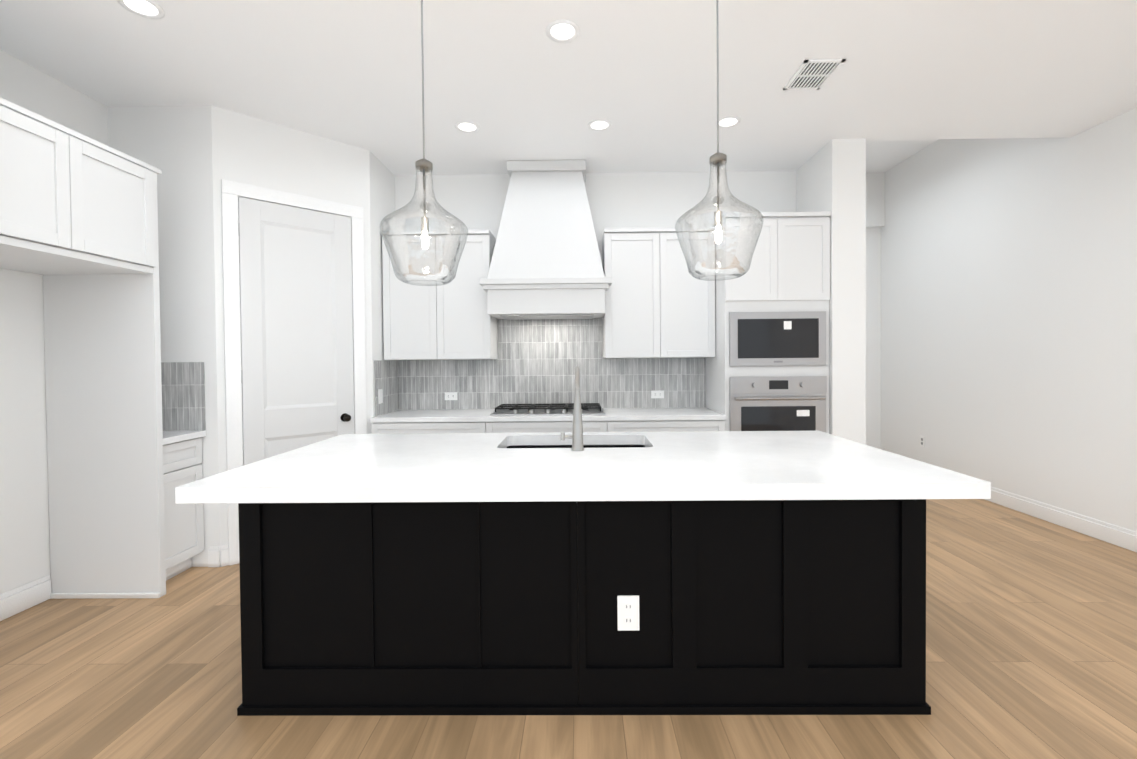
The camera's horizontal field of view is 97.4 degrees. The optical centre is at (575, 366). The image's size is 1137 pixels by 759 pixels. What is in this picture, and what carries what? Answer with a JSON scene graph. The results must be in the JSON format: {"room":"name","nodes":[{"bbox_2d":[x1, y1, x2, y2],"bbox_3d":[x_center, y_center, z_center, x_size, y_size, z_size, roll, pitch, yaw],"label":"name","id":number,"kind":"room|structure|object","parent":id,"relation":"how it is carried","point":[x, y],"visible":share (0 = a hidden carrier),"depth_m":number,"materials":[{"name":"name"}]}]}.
{"room":"kitchen","nodes":[
{"label":"kitchen","id":0,"kind":"room"},
{"bbox_2d":[0,50,107,593],"bbox_3d":[-3.163,-0.143,0.568,0.120,3.060,5.750,0,1,1],"label":"wall","id":1,"kind":"structure","parent":0,"point":[24,532],"depth_m":2.80,"materials":[{"name":"white paint"}]},
{"bbox_2d":[0,575,48,620],"bbox_3d":[-3.064,1.287,2.409,0.015,0.140,1.015,0,1,1],"label":"baseboard","id":2,"kind":"structure","parent":1,"relation":"attached to","point":[17,600],"depth_m":2.76,"materials":[{"name":"white wood"}]},
{"bbox_2d":[108,105,220,566],"bbox_3d":[-2.789,-0.192,3.379,0.810,3.060,0.120,0,1,1],"label":"wall","id":3,"kind":"structure","parent":0,"point":[173,144],"depth_m":3.31,"materials":[{"name":"white paint"}]},
{"bbox_2d":[161,362,205,430],"bbox_3d":[-2.765,0.197,3.319,0.606,0.456,0.007,0,1,1],"label":"backsplash","id":4,"kind":"structure","parent":3,"relation":"attached to","point":[183,396],"depth_m":3.31,"materials":[{"name":"tile"}]},
{"bbox_2d":[211,105,372,558],"bbox_3d":[-2.057,-0.203,3.720,1.037,3.060,0.120,-1,1,-44],"label":"wall","id":5,"kind":"structure","parent":0,"point":[249,150],"depth_m":3.56,"materials":[{"name":"white paint"}]},
{"bbox_2d":[221,179,366,565],"bbox_3d":[-2.009,0.037,3.662,0.929,2.581,0.028,-1,1,-44],"label":"door frame","id":6,"kind":"structure","parent":5,"relation":"attached to","point":[232,192],"depth_m":3.38,"materials":[{"name":"white wood"}]},
{"bbox_2d":[238,197,353,464],"bbox_3d":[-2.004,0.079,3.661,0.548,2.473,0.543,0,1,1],"label":"pantry door","id":7,"kind":"structure","parent":5,"relation":"in","point":[296,325],"depth_m":3.63,"materials":[{"name":"white wood"}]},
{"bbox_2d":[369,150,396,416],"bbox_3d":[-1.701,-0.217,4.379,0.120,3.060,0.677,0,1,1],"label":"wall","id":8,"kind":"structure","parent":0,"point":[382,190],"depth_m":4.17,"materials":[{"name":"white paint"}]},
{"bbox_2d":[374,360,398,415],"bbox_3d":[-1.631,0.171,4.335,0.007,0.455,0.516,0,1,1],"label":"backsplash","id":9,"kind":"object","parent":8,"relation":"attached to","point":[386,376],"visible":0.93,"depth_m":4.32,"materials":[{"name":"tile"}]},
{"bbox_2d":[378,389,382,403],"bbox_3d":[-1.624,0.246,4.167,0.008,0.120,0.075,0,1,1],"label":"switch plate","id":10,"kind":"object","parent":9,"relation":"attached to","point":[380,394],"visible":1,"depth_m":4.16,"materials":[{"name":"white plastic"}]},
{"bbox_2d":[0,499,1136,758],"bbox_3d":[0.397,1.360,2.182,7.540,0.060,9.000,0,1,1],"label":"floor","id":11,"kind":"structure","parent":0,"point":[1030,637],"depth_m":2.06,"materials":[{"name":"brown wood"}]},
{"bbox_2d":[0,98,165,596],"bbox_3d":[-2.745,0.106,2.436,0.666,2.495,1.025,0,1,1],"label":"surround","id":12,"kind":"object","parent":11,"relation":"on","point":[79,222],"visible":0.96,"depth_m":2.89,"materials":[{"name":"white wood"}]},
{"bbox_2d":[48,575,159,598],"bbox_3d":[-2.727,1.276,2.905,0.620,0.140,0.015,0,1,1],"label":"baseboard","id":13,"kind":"structure","parent":12,"relation":"attached to","point":[50,595],"depth_m":2.90,"materials":[{"name":"white wood"}]},
{"bbox_2d":[163,430,205,580],"bbox_3d":[-2.758,0.885,3.141,0.611,0.914,0.380,0,1,1],"label":"base cabinet","id":14,"kind":"object","parent":11,"relation":"on","point":[184,523],"visible":0.35,"depth_m":3.16,"materials":[{"name":"white wood"}]},
{"bbox_2d":[372,423,485,433],"bbox_3d":[-1.163,0.872,4.293,0.914,0.876,0.626,0,1,1],"label":"base cabinet","id":15,"kind":"object","parent":11,"relation":"on","point":[377,428],"depth_m":3.98,"materials":[{"name":"white wood"}]},
{"bbox_2d":[486,423,617,432],"bbox_3d":[-0.224,0.864,4.283,1.084,0.876,0.626,0,1,1],"label":"base cabinet","id":16,"kind":"object","parent":11,"relation":"on","point":[490,427],"depth_m":3.97,"materials":[{"name":"white wood"}]},
{"bbox_2d":[175,431,990,715],"bbox_3d":[0.025,0.872,2.453,2.940,0.914,1.290,0,1,1],"label":"kitchen island","id":17,"kind":"object","parent":11,"relation":"on","point":[704,573],"visible":1,"depth_m":1.93,"materials":[{"name":"black wood"}]},
{"bbox_2d":[560,366,583,450],"bbox_3d":[-0.016,0.204,2.580,0.116,0.418,0.258,0,1,1],"label":"faucet","id":18,"kind":"object","parent":17,"relation":"on","point":[576,436],"visible":1,"depth_m":2.47,"materials":[{"name":"silver metal"}]},
{"bbox_2d":[618,419,725,431],"bbox_3d":[0.725,0.855,4.273,0.934,0.876,0.626,0,1,1],"label":"base cabinet","id":19,"kind":"object","parent":11,"relation":"on","point":[685,419],"depth_m":3.96,"materials":[{"name":"white wood"}]},
{"bbox_2d":[370,407,725,422],"bbox_3d":[-0.218,0.406,4.268,2.812,0.037,0.640,0,1,1],"label":"countertop","id":20,"kind":"structure","parent":19,"relation":"on","point":[612,415],"depth_m":3.98,"materials":[{"name":"white stone"}]},
{"bbox_2d":[490,403,604,415],"bbox_3d":[-0.224,0.361,4.287,0.932,0.052,0.500,0,1,1],"label":"cooktop","id":21,"kind":"object","parent":20,"relation":"in","point":[565,409],"visible":0.98,"depth_m":4.16,"materials":[{"name":"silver metal"}]},
{"bbox_2d":[706,211,830,432],"bbox_3d":[1.601,0.035,4.223,0.824,2.502,0.683,0,1,1],"label":"tall cabinet","id":22,"kind":"object","parent":11,"relation":"on","point":[767,367],"visible":0.73,"depth_m":3.93,"materials":[{"name":"white wood"}]},
{"bbox_2d":[0,0,1136,175],"bbox_3d":[0.365,-2.082,2.001,7.180,0.710,8.750,0,1,1],"label":"ceiling","id":23,"kind":"structure","parent":0,"point":[905,81],"depth_m":2.94,"materials":[{"name":"white paint"}]},
{"bbox_2d":[117,0,164,18],"bbox_3d":[-2.058,-1.707,2.367,0.176,0.007,0.176,0,1,1],"label":"recessed light","id":24,"kind":"object","parent":23,"relation":"in","point":[150,9],"visible":1,"depth_m":2.38,"materials":[{"name":"white"}]},
{"bbox_2d":[380,0,467,285],"bbox_3d":[-0.625,-1.030,2.053,0.348,1.372,0.348,0,1,1],"label":"pendant light","id":25,"kind":"object","parent":23,"relation":"hanging from","point":[424,205],"visible":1,"depth_m":1.98,"materials":[{"name":"clear glass"}]},
{"bbox_2d":[455,121,479,132],"bbox_3d":[-0.785,-1.739,3.624,0.176,0.007,0.176,0,1,1],"label":"recessed light","id":26,"kind":"object","parent":23,"relation":"in","point":[467,126],"visible":1,"depth_m":3.62,"materials":[{"name":"white"}]},
{"bbox_2d":[546,20,579,42],"bbox_3d":[-0.066,-1.728,2.576,0.176,0.007,0.176,0,1,1],"label":"recessed light","id":27,"kind":"object","parent":23,"relation":"in","point":[562,31],"visible":1,"depth_m":2.57,"materials":[{"name":"white"}]},
{"bbox_2d":[587,119,611,130],"bbox_3d":[0.175,-1.747,3.614,0.176,0.007,0.176,0,1,1],"label":"recessed light","id":28,"kind":"object","parent":23,"relation":"in","point":[599,125],"visible":1,"depth_m":3.61,"materials":[{"name":"white"}]},
{"bbox_2d":[675,0,763,280],"bbox_3d":[0.582,-1.046,2.041,0.348,1.362,0.348,0,1,1],"label":"pendant light","id":29,"kind":"object","parent":23,"relation":"hanging from","point":[718,197],"visible":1,"depth_m":1.97,"materials":[{"name":"clear glass"}]},
{"bbox_2d":[715,116,740,127],"bbox_3d":[1.095,-1.754,3.584,0.176,0.007,0.176,0,1,1],"label":"recessed light","id":30,"kind":"object","parent":23,"relation":"in","point":[728,121],"visible":0.94,"depth_m":3.57,"materials":[{"name":"white"}]},
{"bbox_2d":[783,59,845,89],"bbox_3d":[1.424,-1.747,2.996,0.230,0.009,0.310,0,1,1],"label":"ceiling vent","id":31,"kind":"object","parent":23,"relation":"in","point":[816,74],"visible":0.96,"depth_m":2.98,"materials":[{"name":"white metal"}]},
{"bbox_2d":[395,171,795,409],"bbox_3d":[0.260,-0.239,4.638,4.037,3.060,0.120,0,1,1],"label":"wall","id":32,"kind":"structure","parent":0,"point":[627,200],"depth_m":4.55,"materials":[{"name":"white paint"}]},
{"bbox_2d":[382,229,497,359],"bbox_3d":[-1.176,-0.609,4.397,0.913,1.090,0.371,0,1,1],"label":"upper cabinet","id":33,"kind":"object","parent":32,"relation":"attached to","point":[453,319],"visible":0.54,"depth_m":4.23,"materials":[{"name":"white wood"}]},
{"bbox_2d":[479,160,611,319],"bbox_3d":[-0.241,-1.091,4.280,1.068,1.330,0.552,0,1,1],"label":"range hood","id":34,"kind":"object","parent":32,"relation":"attached to","point":[546,262],"visible":1,"depth_m":4.12,"materials":[{"name":"white paint"}]},
{"bbox_2d":[398,318,705,409],"bbox_3d":[-0.220,-0.141,4.577,2.813,1.046,0.007,0,1,1],"label":"tile backsplash","id":35,"kind":"structure","parent":32,"relation":"attached to","point":[537,361],"depth_m":4.58,"materials":[{"name":"grey tile"}]},
{"bbox_2d":[445,392,456,399],"bbox_3d":[-1.142,0.270,4.585,0.116,0.072,0.008,0,1,1],"label":"electrical outlet","id":36,"kind":"object","parent":35,"relation":"attached to","point":[450,395],"visible":1,"depth_m":4.58,"materials":[{"name":"white plastic"}]},
{"bbox_2d":[651,390,663,397],"bbox_3d":[0.752,0.252,4.566,0.116,0.072,0.008,0,1,1],"label":"electrical outlet","id":37,"kind":"object","parent":35,"relation":"attached to","point":[658,394],"visible":1,"depth_m":4.56,"materials":[{"name":"white plastic"}]},
{"bbox_2d":[602,227,715,357],"bbox_3d":[0.714,-0.625,4.377,0.932,1.090,0.371,0,1,1],"label":"upper cabinet","id":38,"kind":"object","parent":32,"relation":"attached to","point":[659,301],"visible":0.9,"depth_m":4.21,"materials":[{"name":"white wood"}]},
{"bbox_2d":[796,139,865,444],"bbox_3d":[2.151,-0.619,5.193,0.260,3.770,2.580,0,1,1],"label":"wall","id":39,"kind":"structure","parent":0,"point":[831,175],"depth_m":3.91,"materials":[{"name":"white paint"}]},
{"bbox_2d":[866,172,884,448],"bbox_3d":[3.093,-0.647,6.383,1.600,3.770,0.180,0,1,1],"label":"wall","id":40,"kind":"structure","parent":0,"point":[875,202],"depth_m":6.36,"materials":[{"name":"white paint"}]},
{"bbox_2d":[881,108,1136,531],"bbox_3d":[3.909,-0.583,2.040,0.120,3.770,8.850,0,1,1],"label":"wall","id":41,"kind":"structure","parent":0,"point":[1008,314],"depth_m":4.35,"materials":[{"name":"white paint"}]},
{"bbox_2d":[920,436,924,446],"bbox_3d":[3.893,0.837,5.609,0.008,0.115,0.070,0,1,1],"label":"outlet","id":42,"kind":"object","parent":41,"relation":"attached to","point":[922,441],"visible":1,"depth_m":5.60,"materials":[{"name":"white plastic"}]},
{"bbox_2d":[985,487,1136,551],"bbox_3d":[3.856,1.233,2.020,0.015,0.140,8.750,0,1,1],"label":"baseboard","id":43,"kind":"structure","parent":41,"relation":"attached to","point":[1122,537],"depth_m":3.92,"materials":[{"name":"white wood"}]}
]}

